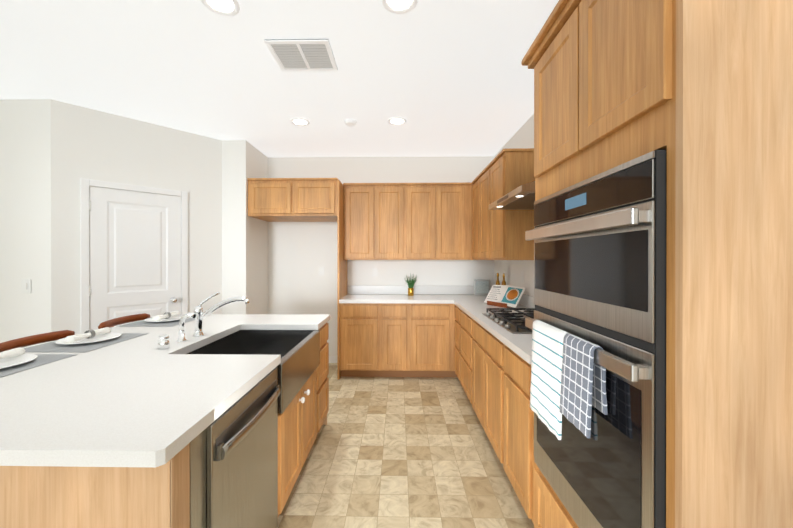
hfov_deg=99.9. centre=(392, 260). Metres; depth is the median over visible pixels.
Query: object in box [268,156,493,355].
wall
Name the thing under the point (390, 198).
upper cabinet
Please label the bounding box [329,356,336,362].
baseboard
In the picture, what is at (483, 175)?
upper cabinet
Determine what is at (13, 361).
plate
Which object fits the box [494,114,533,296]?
wall
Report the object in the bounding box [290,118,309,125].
recessed light
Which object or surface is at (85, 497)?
island end panel
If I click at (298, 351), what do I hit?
sink
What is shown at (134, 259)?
interior door
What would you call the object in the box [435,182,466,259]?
upper cabinet
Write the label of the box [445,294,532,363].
countertop
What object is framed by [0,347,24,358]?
napkin
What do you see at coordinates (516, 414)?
base cabinet
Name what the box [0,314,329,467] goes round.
countertop
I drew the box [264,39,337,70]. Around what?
ceiling vent
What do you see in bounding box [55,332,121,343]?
plate
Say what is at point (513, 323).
gas cooktop
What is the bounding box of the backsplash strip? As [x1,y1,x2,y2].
[347,286,534,307]
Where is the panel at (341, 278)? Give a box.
[337,180,346,379]
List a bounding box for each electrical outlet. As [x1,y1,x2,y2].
[319,267,323,275]
[372,268,377,275]
[467,270,472,278]
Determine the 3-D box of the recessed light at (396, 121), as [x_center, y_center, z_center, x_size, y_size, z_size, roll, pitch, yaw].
[0.045,-1.365,3.277,0.190,0.008,0.190,0,0,1]
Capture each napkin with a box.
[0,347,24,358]
[65,327,110,342]
[153,311,179,320]
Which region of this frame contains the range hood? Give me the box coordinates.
[489,181,534,209]
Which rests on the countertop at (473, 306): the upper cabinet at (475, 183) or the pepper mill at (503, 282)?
the pepper mill at (503, 282)
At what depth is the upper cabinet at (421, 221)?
4.07 m
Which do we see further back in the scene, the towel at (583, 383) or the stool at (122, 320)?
the stool at (122, 320)
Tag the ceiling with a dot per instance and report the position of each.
(449, 77)
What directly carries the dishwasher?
in the base cabinet at (299, 424)
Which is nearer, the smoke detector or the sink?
the sink
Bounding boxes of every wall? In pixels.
[0,99,267,347]
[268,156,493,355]
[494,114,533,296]
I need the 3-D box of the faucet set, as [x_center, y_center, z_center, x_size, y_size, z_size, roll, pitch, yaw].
[-1.033,0.326,1.968,0.372,0.263,0.218,0,0,1]
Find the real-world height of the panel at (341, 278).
2.289 m
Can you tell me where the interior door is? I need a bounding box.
[80,178,187,333]
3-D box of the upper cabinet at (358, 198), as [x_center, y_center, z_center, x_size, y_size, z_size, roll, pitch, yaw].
[-0.413,-0.475,4.251,0.381,0.942,0.347,0,0,1]
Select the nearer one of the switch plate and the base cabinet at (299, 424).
the base cabinet at (299, 424)
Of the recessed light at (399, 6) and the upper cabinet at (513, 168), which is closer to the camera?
the recessed light at (399, 6)
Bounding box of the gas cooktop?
[482,308,534,333]
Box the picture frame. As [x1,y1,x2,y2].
[474,279,489,294]
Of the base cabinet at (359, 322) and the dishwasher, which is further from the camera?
the base cabinet at (359, 322)
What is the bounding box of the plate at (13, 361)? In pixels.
[0,354,37,368]
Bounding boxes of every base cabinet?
[148,364,319,527]
[319,323,328,427]
[340,303,379,376]
[380,303,411,376]
[412,303,451,376]
[452,304,459,380]
[460,309,467,396]
[468,315,499,459]
[500,341,534,523]
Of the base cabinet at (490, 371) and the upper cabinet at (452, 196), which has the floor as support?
the base cabinet at (490, 371)
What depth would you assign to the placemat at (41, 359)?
1.47 m
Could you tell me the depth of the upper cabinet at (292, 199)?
3.83 m
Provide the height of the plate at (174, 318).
0.018 m
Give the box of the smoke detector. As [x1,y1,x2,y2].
[344,119,356,125]
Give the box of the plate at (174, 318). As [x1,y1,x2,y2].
[144,315,182,321]
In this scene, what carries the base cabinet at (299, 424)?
on the floor
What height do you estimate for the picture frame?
0.199 m
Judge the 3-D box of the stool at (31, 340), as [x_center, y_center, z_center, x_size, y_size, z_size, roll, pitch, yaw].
[-1.969,0.919,2.027,0.560,0.907,0.498,0,0,1]
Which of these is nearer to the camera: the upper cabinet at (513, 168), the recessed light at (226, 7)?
the recessed light at (226, 7)
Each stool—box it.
[0,330,74,351]
[98,313,150,328]
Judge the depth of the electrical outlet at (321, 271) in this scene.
4.43 m
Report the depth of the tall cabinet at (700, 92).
0.76 m
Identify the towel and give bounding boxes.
[530,320,567,439]
[559,333,607,437]
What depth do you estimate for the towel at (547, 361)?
1.26 m
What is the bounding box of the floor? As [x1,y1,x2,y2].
[277,363,533,527]
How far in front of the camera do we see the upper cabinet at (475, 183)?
3.87 m
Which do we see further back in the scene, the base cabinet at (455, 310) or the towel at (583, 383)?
the base cabinet at (455, 310)
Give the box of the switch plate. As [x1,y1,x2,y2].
[21,279,30,292]
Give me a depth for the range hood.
2.36 m
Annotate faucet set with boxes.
[176,292,249,341]
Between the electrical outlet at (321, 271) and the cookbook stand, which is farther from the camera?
the electrical outlet at (321, 271)
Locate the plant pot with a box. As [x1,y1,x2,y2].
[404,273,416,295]
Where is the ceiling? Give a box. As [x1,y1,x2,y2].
[0,0,558,156]
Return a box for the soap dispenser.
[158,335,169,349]
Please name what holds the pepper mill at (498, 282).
on the countertop at (473, 306)
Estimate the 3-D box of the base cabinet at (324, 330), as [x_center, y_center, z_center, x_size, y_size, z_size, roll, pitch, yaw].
[-0.850,0.934,2.586,0.636,0.876,0.377,0,0,1]
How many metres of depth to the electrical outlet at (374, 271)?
4.42 m
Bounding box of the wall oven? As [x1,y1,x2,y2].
[525,150,666,527]
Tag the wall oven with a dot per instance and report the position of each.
(600, 251)
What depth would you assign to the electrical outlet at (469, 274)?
4.40 m
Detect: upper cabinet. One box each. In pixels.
[247,178,337,221]
[343,183,374,259]
[375,183,406,259]
[407,183,438,259]
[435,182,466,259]
[471,175,478,259]
[479,167,486,259]
[487,148,534,259]
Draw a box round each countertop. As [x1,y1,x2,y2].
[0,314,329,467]
[339,294,451,303]
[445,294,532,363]
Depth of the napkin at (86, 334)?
1.86 m
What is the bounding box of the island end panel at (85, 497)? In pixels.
[0,466,147,527]
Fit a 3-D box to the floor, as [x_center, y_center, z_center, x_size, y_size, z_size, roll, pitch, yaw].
[-2.483,1.409,-0.844,7.750,0.060,10.920,0,0,1]
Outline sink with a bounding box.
[187,330,319,413]
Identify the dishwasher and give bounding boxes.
[190,366,279,527]
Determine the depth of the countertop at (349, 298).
3.94 m
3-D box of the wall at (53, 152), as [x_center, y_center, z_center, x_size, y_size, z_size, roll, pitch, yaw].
[-3.978,-0.001,3.720,4.600,2.740,1.740,0,0,1]
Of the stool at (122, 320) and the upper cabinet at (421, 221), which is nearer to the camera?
the stool at (122, 320)
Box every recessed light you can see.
[201,0,239,15]
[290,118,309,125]
[382,0,417,13]
[388,117,406,124]
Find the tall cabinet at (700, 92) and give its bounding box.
[521,0,792,527]
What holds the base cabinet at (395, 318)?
on the floor
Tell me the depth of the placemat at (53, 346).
1.76 m
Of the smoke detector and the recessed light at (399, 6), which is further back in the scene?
the smoke detector
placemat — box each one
[0,354,77,377]
[24,333,148,351]
[117,318,194,326]
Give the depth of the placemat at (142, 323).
2.35 m
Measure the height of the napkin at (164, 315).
0.048 m
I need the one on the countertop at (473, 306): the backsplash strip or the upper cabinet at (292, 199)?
the backsplash strip
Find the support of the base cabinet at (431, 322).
on the floor
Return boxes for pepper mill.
[495,273,498,284]
[499,273,505,284]
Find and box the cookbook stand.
[484,285,524,307]

